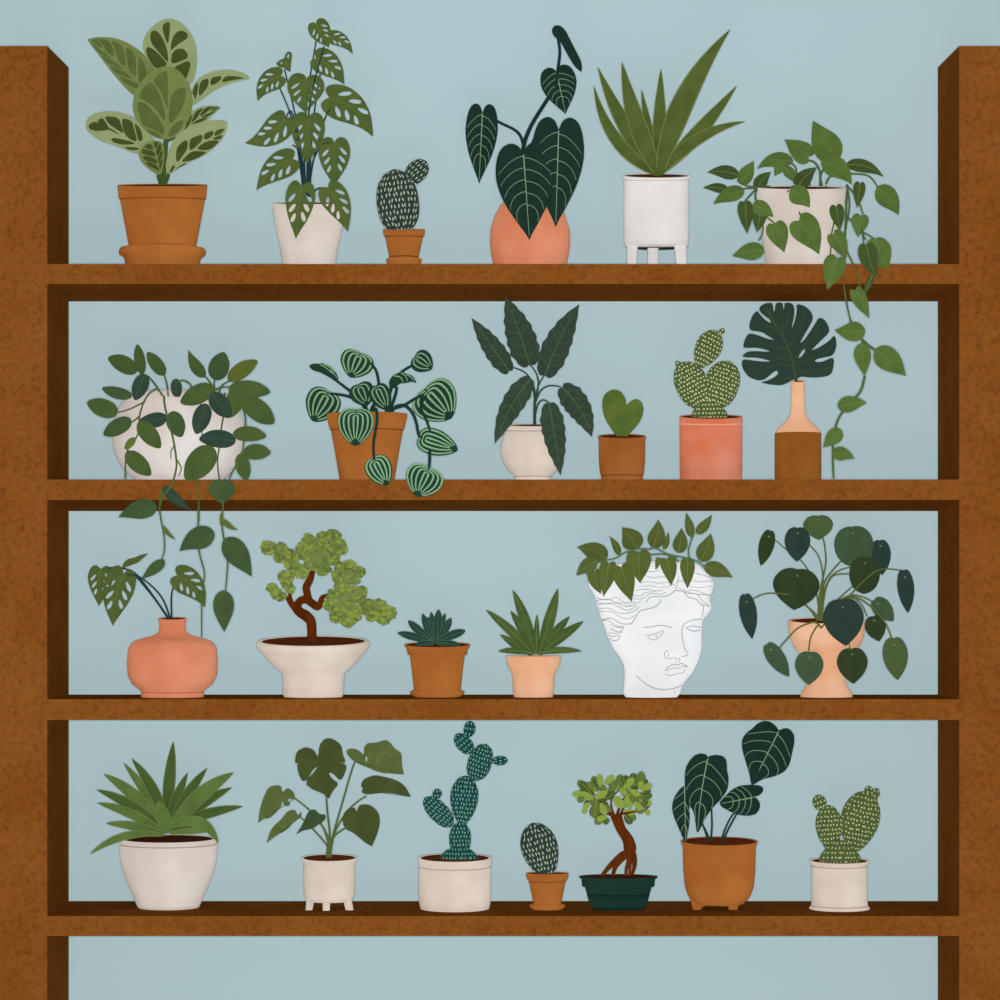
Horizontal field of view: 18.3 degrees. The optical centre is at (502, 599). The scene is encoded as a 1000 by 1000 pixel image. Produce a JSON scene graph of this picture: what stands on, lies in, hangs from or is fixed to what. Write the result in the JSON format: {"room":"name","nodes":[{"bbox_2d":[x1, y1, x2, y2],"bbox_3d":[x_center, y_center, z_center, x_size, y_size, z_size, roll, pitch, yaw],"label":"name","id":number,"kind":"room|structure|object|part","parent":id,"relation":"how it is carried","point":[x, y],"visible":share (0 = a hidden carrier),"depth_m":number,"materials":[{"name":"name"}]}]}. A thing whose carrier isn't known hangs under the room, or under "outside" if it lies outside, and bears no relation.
{"room":"plant shop","nodes":[
{"label":"plant shop","id":0,"kind":"room"},
{"bbox_2d":[112,390,244,479],"bbox_3d":[-0.663,-0.333,6.340,0.271,0.184,0.271,0,0,0],"label":"pot","id":1,"kind":"object","parent":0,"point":[155,432],"depth_m":6.21,"materials":[{"name":"beige ceramic"}]},
{"bbox_2d":[272,202,345,263],"bbox_3d":[-0.397,-0.748,6.340,0.151,0.152,0.151,0,0,0],"label":"pot","id":2,"kind":"object","parent":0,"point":[307,232],"depth_m":6.28,"materials":[{"name":"beige ceramic"}]},
{"bbox_2d":[327,412,406,479],"bbox_3d":[-0.278,-0.311,6.340,0.164,0.140,0.164,0,0,0],"label":"pot","id":3,"kind":"object","parent":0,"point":[352,432],"depth_m":6.28,"materials":[{"name":"ceramic"}]},
{"bbox_2d":[383,229,424,257],"bbox_3d":[-0.203,-0.718,6.340,0.086,0.092,0.086,0,0,0],"label":"pot","id":4,"kind":"object","parent":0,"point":[400,242],"depth_m":6.31,"materials":[{"name":"ceramic"}]},
{"bbox_2d":[0,0,999,999],"bbox_3d":[-0.006,-0.500,6.559,7.000,4.200,0.098,0,0,0],"label":"wall","id":5,"kind":"structure","parent":0,"point":[864,71],"depth_m":6.51,"materials":[{"name":"blue paint"}]},
{"bbox_3d":[-0.006,1.650,2.904,7.000,0.100,7.408,0,0,0],"label":"floor","id":6,"kind":"structure","parent":0,"visible":0},
{"bbox_2d":[0,46,999,999],"bbox_3d":[0.001,0.241,6.354,2.078,2.718,0.308,0,0,0],"label":"shelving unit","id":7,"kind":"object","parent":6,"relation":"on","point":[38,282],"visible":1,"depth_m":6.20,"materials":[{"name":"brown wood"}]},
{"bbox_2d":[88,554,217,697],"bbox_3d":[-0.706,0.051,6.329,0.249,0.294,0.185,0,0,-20],"label":"potted plant","id":8,"kind":"object","parent":7,"relation":"on","point":[172,662],"visible":1,"depth_m":6.29,"materials":[{"name":"ceramic"}]},
{"bbox_3d":[-0.753,-0.013,6.355,0.146,0.111,0.038,0,0,0],"label":"stem","id":9,"kind":"part","parent":8,"relation":"part of","materials":[{"name":"teal plant"}]},
{"bbox_3d":[-0.730,-0.012,6.345,0.099,0.109,0.004,0,0,8],"label":"stem","id":10,"kind":"part","parent":8,"relation":"part of","materials":[{"name":"teal plant"}]},
{"bbox_3d":[-0.728,-0.005,6.332,0.101,0.095,0.006,0,0,-6],"label":"stem","id":11,"kind":"part","parent":8,"relation":"part of","materials":[{"name":"teal plant"}]},
{"bbox_3d":[-0.671,-0.004,6.320,0.012,0.092,0.040,0,0,-32],"label":"stem","id":12,"kind":"part","parent":8,"relation":"part of","materials":[{"name":"teal plant"}]},
{"bbox_2d":[119,244,205,263],"bbox_3d":[-0.696,-0.695,6.340,0.178,0.046,0.178,0,0,0],"label":"saucer","id":13,"kind":"object","parent":7,"relation":"on","point":[142,253],"visible":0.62,"depth_m":6.27,"materials":[{"name":"ceramic"}]},
{"bbox_2d":[86,19,248,245],"bbox_3d":[-0.695,-0.933,6.339,0.306,0.523,0.183,0,0,25],"label":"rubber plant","id":14,"kind":"object","parent":13,"relation":"on","point":[159,80],"visible":0.97,"depth_m":6.32,"materials":[{"name":"green plant"}]},
{"bbox_3d":[-0.701,-0.858,6.330,0.010,0.030,0.023,0,0,17],"label":"stem","id":15,"kind":"part","parent":14,"relation":"part of","materials":[{"name":"green plant"}]},
{"bbox_3d":[-0.696,-0.768,6.340,0.183,0.191,0.183,0,0,0],"label":"pot","id":16,"kind":"part","parent":14,"relation":"part of","materials":[{"name":"ceramic"}]},
{"bbox_3d":[-0.693,-0.914,6.334,0.013,0.141,0.024,0,0,-43],"label":"stem","id":17,"kind":"part","parent":14,"relation":"part of","materials":[{"name":"green plant"}]},
{"bbox_3d":[-0.689,-0.858,6.334,0.021,0.030,0.009,0,0,31],"label":"stem","id":18,"kind":"part","parent":14,"relation":"part of","materials":[{"name":"green plant"}]},
{"bbox_2d":[91,742,242,909],"bbox_3d":[-0.685,0.463,6.364,0.300,0.341,0.223,0,0,0],"label":"agave","id":19,"kind":"object","parent":7,"relation":"on","point":[174,870],"visible":1,"depth_m":6.33,"materials":[{"name":"green plant"}]},
{"bbox_2d":[119,834,216,909],"bbox_3d":[-0.688,0.561,6.375,0.201,0.144,0.201,0,0,0],"label":"pot","id":20,"kind":"object","parent":19,"relation":"on","point":[161,871],"depth_m":6.30,"materials":[{"name":"beige ceramic"}]},
{"bbox_2d":[87,344,274,636],"bbox_3d":[-0.643,-0.226,6.323,0.391,0.600,0.318,0,0,0],"label":"potted trailing plant","id":21,"kind":"object","parent":7,"relation":"on","point":[199,432],"visible":1,"depth_m":6.21,"materials":[{"name":"green plant"}]},
{"bbox_2d":[246,18,372,263],"bbox_3d":[-0.396,-0.934,6.323,0.238,0.523,0.178,0,0,32],"label":"potted plant","id":22,"kind":"object","parent":7,"relation":"on","point":[308,232],"visible":1,"depth_m":6.33,"materials":[{"name":"green plant"}]},
{"bbox_3d":[-0.433,-0.941,6.345,0.056,0.228,0.017,0,0,0],"label":"stem","id":23,"kind":"part","parent":22,"relation":"part of","materials":[{"name":"teal plant"}]},
{"bbox_3d":[-0.424,-0.916,6.338,0.043,0.172,0.004,0,0,0],"label":"stem","id":24,"kind":"part","parent":22,"relation":"part of","materials":[{"name":"teal plant"}]},
{"bbox_3d":[-0.423,-0.959,6.359,0.059,0.264,0.014,0,0,38],"label":"stem","id":25,"kind":"part","parent":22,"relation":"part of","materials":[{"name":"teal plant"}]},
{"bbox_3d":[-0.415,-0.878,6.329,0.031,0.102,0.009,0,0,-29],"label":"stem","id":26,"kind":"part","parent":22,"relation":"part of","materials":[{"name":"teal plant"}]},
{"bbox_3d":[-0.402,-0.907,6.333,0.008,0.154,0.012,0,0,-38],"label":"stem","id":27,"kind":"part","parent":22,"relation":"part of","materials":[{"name":"teal plant"}]},
{"bbox_3d":[-0.394,-0.989,6.352,0.024,0.323,0.032,0,0,0],"label":"stem","id":28,"kind":"part","parent":22,"relation":"part of","materials":[{"name":"teal plant"}]},
{"bbox_3d":[-0.389,-0.955,6.350,0.034,0.256,0.010,0,0,-39],"label":"stem","id":29,"kind":"part","parent":22,"relation":"part of","materials":[{"name":"teal plant"}]},
{"bbox_3d":[-0.383,-0.980,6.341,0.036,0.306,0.010,0,0,0],"label":"stem","id":30,"kind":"part","parent":22,"relation":"part of","materials":[{"name":"teal plant"}]},
{"bbox_3d":[-0.375,-0.916,6.340,0.048,0.185,0.007,0,0,0],"label":"stem","id":31,"kind":"part","parent":22,"relation":"part of","materials":[{"name":"teal plant"}]},
{"bbox_3d":[-0.371,-0.879,6.329,0.055,0.109,0.022,0,0,0],"label":"stem","id":32,"kind":"part","parent":22,"relation":"part of","materials":[{"name":"teal plant"}]},
{"bbox_2d":[256,529,396,697],"bbox_3d":[-0.382,0.027,6.345,0.247,0.343,0.232,0,0,-41],"label":"bonsai tree","id":33,"kind":"object","parent":7,"relation":"on","point":[311,665],"visible":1,"depth_m":6.33,"materials":[{"name":"green plant"}]},
{"bbox_3d":[-0.388,0.136,6.340,0.232,0.124,0.232,0,0,0],"label":"pot","id":34,"kind":"part","parent":33,"relation":"part of","materials":[{"name":"beige ceramic"}]},
{"bbox_2d":[258,738,410,910],"bbox_3d":[-0.346,0.457,6.340,0.315,0.349,0.115,0,0,0],"label":"leaf plant","id":35,"kind":"object","parent":7,"relation":"on","point":[329,878],"visible":1,"depth_m":6.33,"materials":[{"name":"green plant"}]},
{"bbox_3d":[-0.393,0.620,6.320,0.019,0.024,0.014,0,0,0],"label":"leg","id":36,"kind":"part","parent":35,"relation":"part of","materials":[{"name":"beige ceramic"}]},
{"bbox_3d":[-0.389,0.466,6.361,0.082,0.118,0.016,0,0,26],"label":"stem","id":37,"kind":"part","parent":35,"relation":"part of","materials":[{"name":"green plant"}]},
{"bbox_3d":[-0.383,0.485,6.354,0.065,0.079,0.012,0,0,23],"label":"stem","id":38,"kind":"part","parent":35,"relation":"part of","materials":[{"name":"green plant"}]},
{"bbox_3d":[-0.361,0.489,6.324,0.010,0.072,0.035,0,0,33],"label":"stem","id":39,"kind":"part","parent":35,"relation":"part of","materials":[{"name":"green plant"}]},
{"bbox_3d":[-0.359,0.619,6.310,0.016,0.025,0.013,0,0,0],"label":"leg","id":40,"kind":"part","parent":35,"relation":"part of","materials":[{"name":"beige ceramic"}]},
{"bbox_3d":[-0.356,0.462,6.330,0.008,0.125,0.021,0,0,15],"label":"stem","id":41,"kind":"part","parent":35,"relation":"part of","materials":[{"name":"green plant"}]},
{"bbox_3d":[-0.356,0.510,6.340,0.011,0.032,0.011,0,0,23],"label":"stem","id":42,"kind":"part","parent":35,"relation":"part of","materials":[{"name":"green plant"}]},
{"bbox_3d":[-0.355,0.570,6.340,0.115,0.092,0.115,0,0,0],"label":"pot","id":43,"kind":"part","parent":35,"relation":"part of","materials":[{"name":"beige ceramic"}]},
{"bbox_3d":[-0.334,0.492,6.334,0.044,0.065,0.006,0,0,9],"label":"stem","id":44,"kind":"part","parent":35,"relation":"part of","materials":[{"name":"green plant"}]},
{"bbox_3d":[-0.330,0.428,6.347,0.056,0.194,0.007,0,0,-16],"label":"stem","id":45,"kind":"part","parent":35,"relation":"part of","materials":[{"name":"green plant"}]},
{"bbox_3d":[-0.316,0.620,6.320,0.022,0.024,0.015,0,0,0],"label":"leg","id":46,"kind":"part","parent":35,"relation":"part of","materials":[{"name":"beige ceramic"}]},
{"bbox_3d":[-0.317,0.462,6.341,0.077,0.125,0.005,0,0,-4],"label":"stem","id":47,"kind":"part","parent":35,"relation":"part of","materials":[{"name":"green plant"}]},
{"bbox_2d":[306,349,457,496],"bbox_3d":[-0.247,-0.361,6.302,0.312,0.309,0.240,0,0,0],"label":"potted peperomia","id":48,"kind":"object","parent":7,"relation":"on","point":[366,443],"visible":1,"depth_m":6.30,"materials":[{"name":"plant"}]},
{"bbox_3d":[-0.305,-0.406,6.360,0.079,0.092,0.017,0,0,28],"label":"stem","id":49,"kind":"part","parent":48,"relation":"part of","materials":[{"name":"green plant"}]},
{"bbox_3d":[-0.314,-0.393,6.336,0.083,0.064,0.008,0,0,-3],"label":"stem","id":50,"kind":"part","parent":48,"relation":"part of","materials":[{"name":"green plant"}]},
{"bbox_3d":[-0.262,-0.335,6.262,0.018,0.112,0.158,0,0,-7],"label":"stem","id":51,"kind":"part","parent":48,"relation":"part of","materials":[{"name":"green plant"}]},
{"bbox_3d":[-0.265,-0.424,6.350,0.028,0.128,0.031,0,0,0],"label":"stem","id":52,"kind":"part","parent":48,"relation":"part of","materials":[{"name":"green plant"}]},
{"bbox_3d":[-0.229,-0.404,6.341,0.029,0.070,0.010,0,0,-17],"label":"stem","id":53,"kind":"part","parent":48,"relation":"part of","materials":[{"name":"green plant"}]},
{"bbox_3d":[-0.213,-0.427,6.345,0.061,0.114,0.022,0,0,0],"label":"stem","id":54,"kind":"part","parent":48,"relation":"part of","materials":[{"name":"green plant"}]},
{"bbox_3d":[-0.201,-0.396,6.330,0.087,0.055,0.009,0,0,9],"label":"stem","id":55,"kind":"part","parent":48,"relation":"part of","materials":[{"name":"green plant"}]},
{"bbox_3d":[-0.199,-0.361,6.285,0.014,0.076,0.134,0,0,-33],"label":"stem","id":56,"kind":"part","parent":48,"relation":"part of","materials":[{"name":"green plant"}]},
{"bbox_3d":[-0.159,-0.377,6.264,0.017,0.076,0.076,0,0,-10],"label":"stem","id":57,"kind":"part","parent":48,"relation":"part of","materials":[{"name":"green plant"}]},
{"bbox_3d":[-0.147,-0.279,6.209,0.007,0.043,0.046,0,0,0],"label":"stem","id":58,"kind":"part","parent":48,"relation":"part of","materials":[{"name":"green plant"}]},
{"bbox_2d":[386,257,421,263],"bbox_3d":[-0.203,-0.685,6.340,0.073,0.027,0.073,0,0,0],"label":"saucer","id":59,"kind":"object","parent":7,"relation":"on","point":[391,260],"visible":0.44,"depth_m":6.31,"materials":[{"name":"ceramic"}]},
{"bbox_2d":[375,158,429,257],"bbox_3d":[-0.204,-0.789,6.342,0.091,0.235,0.086,0,0,38],"label":"potted cactus","id":60,"kind":"object","parent":59,"relation":"on","point":[397,202],"visible":0.98,"depth_m":6.32,"materials":[{"name":"plant"}]},
{"bbox_2d":[410,690,464,697],"bbox_3d":[-0.134,0.192,6.340,0.112,0.014,0.112,0,0,0],"label":"saucer","id":61,"kind":"object","parent":7,"relation":"on","point":[424,694],"visible":0.95,"depth_m":6.29,"materials":[{"name":"ceramic"}]},
{"bbox_2d":[398,609,469,697],"bbox_3d":[-0.134,0.109,6.340,0.135,0.180,0.135,0,0,36],"label":"potted succulent","id":62,"kind":"object","parent":61,"relation":"on","point":[437,661],"visible":0.97,"depth_m":6.31,"materials":[{"name":"orange ceramic"}]},
{"bbox_2d":[404,642,469,697],"bbox_3d":[-0.134,0.142,6.340,0.135,0.112,0.135,0,0,0],"label":"pot","id":63,"kind":"object","parent":62,"relation":"on","point":[436,666],"depth_m":6.30,"materials":[{"name":"ceramic"}]},
{"bbox_2d":[418,721,507,911],"bbox_3d":[-0.097,0.440,6.339,0.154,0.385,0.151,0,0,44],"label":"potted cactus","id":64,"kind":"object","parent":7,"relation":"on","point":[457,879],"visible":1,"depth_m":6.32,"materials":[{"name":"beige ceramic"}]},
{"bbox_2d":[418,853,491,911],"bbox_3d":[-0.099,0.578,6.340,0.151,0.108,0.151,0,0,0],"label":"pot","id":65,"kind":"object","parent":64,"relation":"on","point":[447,882],"depth_m":6.28,"materials":[{"name":"beige ceramic"}]},
{"bbox_2d":[466,25,583,263],"bbox_3d":[0.043,-0.925,6.326,0.240,0.507,0.192,0,0,0],"label":"philodendron","id":66,"kind":"object","parent":7,"relation":"on","point":[536,183],"visible":0.96,"depth_m":6.26,"materials":[{"name":"plant"}]},
{"bbox_3d":[0.007,-0.915,6.364,0.096,0.187,0.025,0,0,22],"label":"stem","id":67,"kind":"part","parent":66,"relation":"part of","materials":[{"name":"green plant"}]},
{"bbox_2d":[490,202,569,263],"bbox_3d":[0.055,-0.749,6.340,0.164,0.154,0.164,0,0,0],"label":"pot","id":68,"kind":"object","parent":66,"relation":"on","point":[546,237],"depth_m":6.27,"materials":[{"name":"ceramic"}]},
{"bbox_3d":[0.076,-0.953,6.338,0.080,0.264,0.010,0,0,0],"label":"stem","id":69,"kind":"part","parent":66,"relation":"part of","materials":[{"name":"green plant"}]},
{"bbox_3d":[0.071,-0.885,6.288,0.027,0.130,0.114,0,0,-35],"label":"stem","id":70,"kind":"part","parent":66,"relation":"part of","materials":[{"name":"green plant"}]},
{"bbox_3d":[0.111,-1.106,6.338,0.017,0.133,0.042,0,0,0],"label":"stem","id":71,"kind":"part","parent":66,"relation":"part of","materials":[{"name":"green plant"}]},
{"bbox_2d":[472,297,593,479],"bbox_3d":[0.060,-0.431,6.325,0.250,0.381,0.162,0,0,0],"label":"potted plant","id":72,"kind":"object","parent":7,"relation":"on","point":[534,451],"visible":0.98,"depth_m":6.32,"materials":[{"name":"green plant"}]},
{"bbox_3d":[0.044,-0.442,6.360,0.065,0.080,0.017,0,0,34],"label":"stem","id":73,"kind":"part","parent":72,"relation":"part of","materials":[{"name":"green plant"}]},
{"bbox_2d":[500,424,556,479],"bbox_3d":[0.060,-0.302,6.340,0.132,0.123,0.132,0,0,0],"label":"pot","id":74,"kind":"object","parent":72,"relation":"on","point":[524,452],"depth_m":6.29,"materials":[{"name":"beige ceramic"}]},
{"bbox_3d":[0.066,-0.445,6.351,0.014,0.078,0.027,0,0,-28],"label":"stem","id":75,"kind":"part","parent":72,"relation":"part of","materials":[{"name":"green plant"}]},
{"bbox_3d":[0.065,-0.380,6.337,0.006,0.072,0.008,0,0,-23],"label":"stem","id":76,"kind":"part","parent":72,"relation":"part of","materials":[{"name":"green plant"}]},
{"bbox_3d":[0.075,-0.436,6.343,0.022,0.050,0.005,0,0,-25],"label":"stem","id":77,"kind":"part","parent":72,"relation":"part of","materials":[{"name":"green plant"}]},
{"bbox_3d":[0.076,-0.390,6.295,0.012,0.032,0.091,0,0,-19],"label":"stem","id":78,"kind":"part","parent":72,"relation":"part of","materials":[{"name":"green plant"}]},
{"bbox_3d":[0.091,-0.422,6.327,0.056,0.033,0.008,0,0,20],"label":"stem","id":79,"kind":"part","parent":72,"relation":"part of","materials":[{"name":"green plant"}]},
{"bbox_2d":[486,589,583,697],"bbox_3d":[0.065,0.087,6.335,0.200,0.222,0.122,0,0,0],"label":"agave","id":80,"kind":"object","parent":7,"relation":"on","point":[533,675],"visible":1,"depth_m":6.32,"materials":[{"name":"plant"}]},
{"bbox_2d":[506,655,560,697],"bbox_3d":[0.062,0.156,6.340,0.112,0.084,0.112,0,0,0],"label":"pot","id":81,"kind":"object","parent":80,"relation":"on","point":[533,676],"depth_m":6.30,"materials":[{"name":"ceramic"}]},
{"bbox_2d":[529,903,564,910],"bbox_3d":[0.091,0.627,6.340,0.074,0.010,0.074,0,0,0],"label":"saucer","id":82,"kind":"object","parent":7,"relation":"on","point":[534,907],"visible":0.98,"depth_m":6.31,"materials":[{"name":"ceramic"}]},
{"bbox_2d":[520,823,568,905],"bbox_3d":[0.091,0.544,6.340,0.087,0.176,0.087,0,0,45],"label":"potted cactus","id":83,"kind":"object","parent":82,"relation":"on","point":[539,846],"visible":1,"depth_m":6.32,"materials":[{"name":"plant"}]},
{"bbox_2d":[526,872,568,905],"bbox_3d":[0.091,0.595,6.340,0.087,0.075,0.087,0,0,0],"label":"pot","id":84,"kind":"object","parent":83,"relation":"on","point":[547,888],"depth_m":6.31,"materials":[{"name":"ceramic"}]},
{"bbox_2d":[573,771,656,910],"bbox_3d":[0.229,0.491,6.340,0.174,0.282,0.099,0,0,3],"label":"bonsai tree","id":85,"kind":"object","parent":7,"relation":"on","point":[630,891],"visible":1,"depth_m":6.32,"materials":[{"name":"green plant"}]},
{"bbox_3d":[0.236,0.599,6.340,0.160,0.067,0.099,0,0,0],"label":"pot","id":86,"kind":"part","parent":85,"relation":"part of","materials":[{"name":"green ceramic"}]},
{"bbox_2d":[598,390,645,479],"bbox_3d":[0.243,-0.336,6.340,0.097,0.190,0.097,0,0,0],"label":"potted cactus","id":87,"kind":"object","parent":7,"relation":"on","point":[621,453],"visible":0.96,"depth_m":6.32,"materials":[{"name":"ceramic"}]},
{"bbox_2d":[598,434,645,479],"bbox_3d":[0.243,-0.291,6.340,0.097,0.102,0.097,0,0,0],"label":"pot","id":88,"kind":"object","parent":87,"relation":"on","point":[621,456],"depth_m":6.30,"materials":[{"name":"ceramic"}]},
{"bbox_2d":[576,513,731,697],"bbox_3d":[0.307,0.010,6.335,0.317,0.377,0.223,0,0,0],"label":"planter","id":89,"kind":"object","parent":7,"relation":"on","point":[652,613],"visible":1,"depth_m":6.26,"materials":[{"name":"white ceramic"}]},
{"bbox_2d":[594,30,742,263],"bbox_3d":[0.339,-0.918,6.330,0.288,0.492,0.138,0,0,23],"label":"aloe","id":90,"kind":"object","parent":7,"relation":"on","point":[656,203],"visible":1,"depth_m":6.32,"materials":[{"name":"green plant"}]},
{"bbox_3d":[0.264,-0.700,6.320,0.023,0.056,0.019,0,0,0],"label":"leg","id":91,"kind":"part","parent":90,"relation":"part of","materials":[{"name":"white ceramic"}]},
{"bbox_3d":[0.308,-0.703,6.375,0.023,0.062,0.019,0,0,0],"label":"leg","id":92,"kind":"part","parent":90,"relation":"part of","materials":[{"name":"white ceramic"}]},
{"bbox_2d":[622,173,689,249],"bbox_3d":[0.314,-0.802,6.340,0.138,0.159,0.138,0,0,0],"label":"pot","id":93,"kind":"object","parent":90,"relation":"on","point":[656,205],"depth_m":6.29,"materials":[{"name":"white ceramic"}]},
{"bbox_3d":[0.362,-0.700,6.320,0.027,0.056,0.020,0,0,0],"label":"leg","id":94,"kind":"part","parent":90,"relation":"part of","materials":[{"name":"white ceramic"}]},
{"bbox_2d":[674,328,741,479],"bbox_3d":[0.425,-0.398,6.340,0.128,0.315,0.128,0,0,41],"label":"potted cactus","id":95,"kind":"object","parent":7,"relation":"on","point":[710,438],"visible":1,"depth_m":6.32,"materials":[{"name":"pink ceramic"}]},
{"bbox_2d":[680,415,741,479],"bbox_3d":[0.425,-0.312,6.340,0.128,0.143,0.128,0,0,0],"label":"pot","id":96,"kind":"object","parent":95,"relation":"on","point":[710,445],"depth_m":6.29,"materials":[{"name":"pink ceramic"}]},
{"bbox_2d":[672,721,793,909],"bbox_3d":[0.467,0.440,6.331,0.225,0.383,0.157,0,0,20],"label":"potted plant","id":97,"kind":"object","parent":7,"relation":"on","point":[718,871],"visible":1,"depth_m":6.31,"materials":[{"name":"plant"}]},
{"bbox_3d":[0.398,0.611,6.328,0.045,0.042,0.036,0,0,0],"label":"leg","id":98,"kind":"part","parent":97,"relation":"part of","materials":[{"name":"ceramic"}]},
{"bbox_3d":[0.409,0.467,6.325,0.028,0.054,0.029,0,0,0],"label":"stem","id":99,"kind":"part","parent":97,"relation":"part of","materials":[{"name":"green plant"}]},
{"bbox_3d":[0.424,0.411,6.325,0.009,0.165,0.030,0,0,11],"label":"stem","id":100,"kind":"part","parent":97,"relation":"part of","materials":[{"name":"green plant"}]},
{"bbox_2d":[681,837,757,905],"bbox_3d":[0.442,0.556,6.340,0.158,0.133,0.158,0,0,0],"label":"pot","id":101,"kind":"object","parent":97,"relation":"on","point":[718,871],"depth_m":6.28,"materials":[{"name":"ceramic"}]},
{"bbox_3d":[0.472,0.454,6.343,0.056,0.084,0.007,0,0,-9],"label":"stem","id":102,"kind":"part","parent":97,"relation":"part of","materials":[{"name":"green plant"}]},
{"bbox_3d":[0.471,0.611,6.328,0.045,0.042,0.036,0,0,0],"label":"leg","id":103,"kind":"part","parent":97,"relation":"part of","materials":[{"name":"ceramic"}]},
{"bbox_3d":[0.503,0.384,6.350,0.116,0.226,0.010,0,0,-9],"label":"stem","id":104,"kind":"part","parent":97,"relation":"part of","materials":[{"name":"green plant"}]},
{"bbox_2d":[742,303,835,479],"bbox_3d":[0.586,-0.425,6.348,0.172,0.368,0.095,0,0,26],"label":"bottle vase","id":105,"kind":"object","parent":7,"relation":"on","point":[797,440],"visible":0.96,"depth_m":6.34,"materials":[{"name":"ceramic"}]},
{"bbox_2d":[775,380,820,479],"bbox_3d":[0.603,-0.346,6.340,0.095,0.210,0.095,0,0,0],"label":"bottle","id":106,"kind":"object","parent":105,"relation":"on","point":[797,441],"depth_m":6.30,"materials":[{"name":"ceramic"}]},
{"bbox_2d":[703,121,905,477],"bbox_3d":[0.608,-0.610,6.306,0.408,0.735,0.268,0,0,0],"label":"pothos","id":107,"kind":"object","parent":7,"relation":"on","point":[800,223],"visible":1,"depth_m":6.25,"materials":[{"name":"green plant"}]},
{"bbox_2d":[756,186,846,263],"bbox_3d":[0.610,-0.766,6.340,0.186,0.187,0.186,0,0,0],"label":"pot","id":108,"kind":"object","parent":107,"relation":"on","point":[779,209],"depth_m":6.26,"materials":[{"name":"beige ceramic"}]},
{"bbox_2d":[739,515,913,697],"bbox_3d":[0.659,0.012,6.320,0.321,0.373,0.195,0,0,24],"label":"potted pilea","id":109,"kind":"object","parent":7,"relation":"on","point":[827,645],"visible":1,"depth_m":6.31,"materials":[{"name":"plant"}]},
{"bbox_3d":[0.578,0.021,6.325,0.151,0.073,0.009,0,0,-8],"label":"stem","id":110,"kind":"part","parent":109,"relation":"part of","materials":[{"name":"green plant"}]},
{"bbox_3d":[0.607,-0.035,6.366,0.106,0.185,0.016,0,0,25],"label":"stem","id":111,"kind":"part","parent":109,"relation":"part of","materials":[{"name":"green plant"}]},
{"bbox_3d":[0.601,0.071,6.271,0.089,0.057,0.007,0,0,12],"label":"stem","id":112,"kind":"part","parent":109,"relation":"part of","materials":[{"name":"green plant"}]},
{"bbox_3d":[0.627,0.029,6.331,0.053,0.058,0.006,0,0,-14],"label":"stem","id":113,"kind":"part","parent":109,"relation":"part of","materials":[{"name":"green plant"}]},
{"bbox_3d":[0.629,0.077,6.250,0.032,0.056,0.005,0,0,-24],"label":"stem","id":114,"kind":"part","parent":109,"relation":"part of","materials":[{"name":"green plant"}]},
{"bbox_3d":[0.639,-0.029,6.335,0.032,0.172,0.006,0,0,-10],"label":"stem","id":115,"kind":"part","parent":109,"relation":"part of","materials":[{"name":"green plant"}]},
{"bbox_3d":[0.655,-0.036,6.356,0.011,0.187,0.041,0,0,20],"label":"stem","id":116,"kind":"part","parent":109,"relation":"part of","materials":[{"name":"green plant"}]},
{"bbox_2d":[788,618,864,697],"bbox_3d":[0.662,0.117,6.340,0.156,0.162,0.156,0,0,0],"label":"pot","id":117,"kind":"object","parent":109,"relation":"on","point":[822,662],"depth_m":6.28,"materials":[{"name":"ceramic"}]},
{"bbox_3d":[0.671,-0.013,6.352,0.052,0.140,0.012,0,0,-25],"label":"stem","id":118,"kind":"part","parent":109,"relation":"part of","materials":[{"name":"green plant"}]},
{"bbox_3d":[0.688,0.001,6.346,0.079,0.112,0.007,0,0,-9],"label":"stem","id":119,"kind":"part","parent":109,"relation":"part of","materials":[{"name":"green plant"}]},
{"bbox_3d":[0.683,-0.006,6.356,0.076,0.126,0.012,0,0,-22],"label":"stem","id":120,"kind":"part","parent":109,"relation":"part of","materials":[{"name":"green plant"}]},
{"bbox_3d":[0.694,0.026,6.318,0.099,0.064,0.007,0,0,22],"label":"stem","id":121,"kind":"part","parent":109,"relation":"part of","materials":[{"name":"green plant"}]},
{"bbox_3d":[0.702,0.023,6.322,0.112,0.069,0.008,0,0,15],"label":"stem","id":122,"kind":"part","parent":109,"relation":"part of","materials":[{"name":"green plant"}]},
{"bbox_3d":[0.720,0.036,6.314,0.149,0.087,0.007,0,0,18],"label":"stem","id":123,"kind":"part","parent":109,"relation":"part of","materials":[{"name":"green plant"}]},
{"bbox_3d":[0.733,-0.004,6.340,0.167,0.124,0.004,0,0,-1],"label":"stem","id":124,"kind":"part","parent":109,"relation":"part of","materials":[{"name":"green plant"}]},
{"bbox_2d":[809,786,879,911],"bbox_3d":[0.689,0.506,6.340,0.127,0.252,0.126,0,0,44],"label":"potted cactus","id":125,"kind":"object","parent":7,"relation":"on","point":[839,876],"visible":1,"depth_m":6.32,"materials":[{"name":"green plant"}]},
{"bbox_2d":[809,858,869,911],"bbox_3d":[0.688,0.582,6.340,0.125,0.101,0.125,0,0,0],"label":"pot","id":126,"kind":"object","parent":125,"relation":"on","point":[837,884],"depth_m":6.29,"materials":[{"name":"beige ceramic"}]}
]}

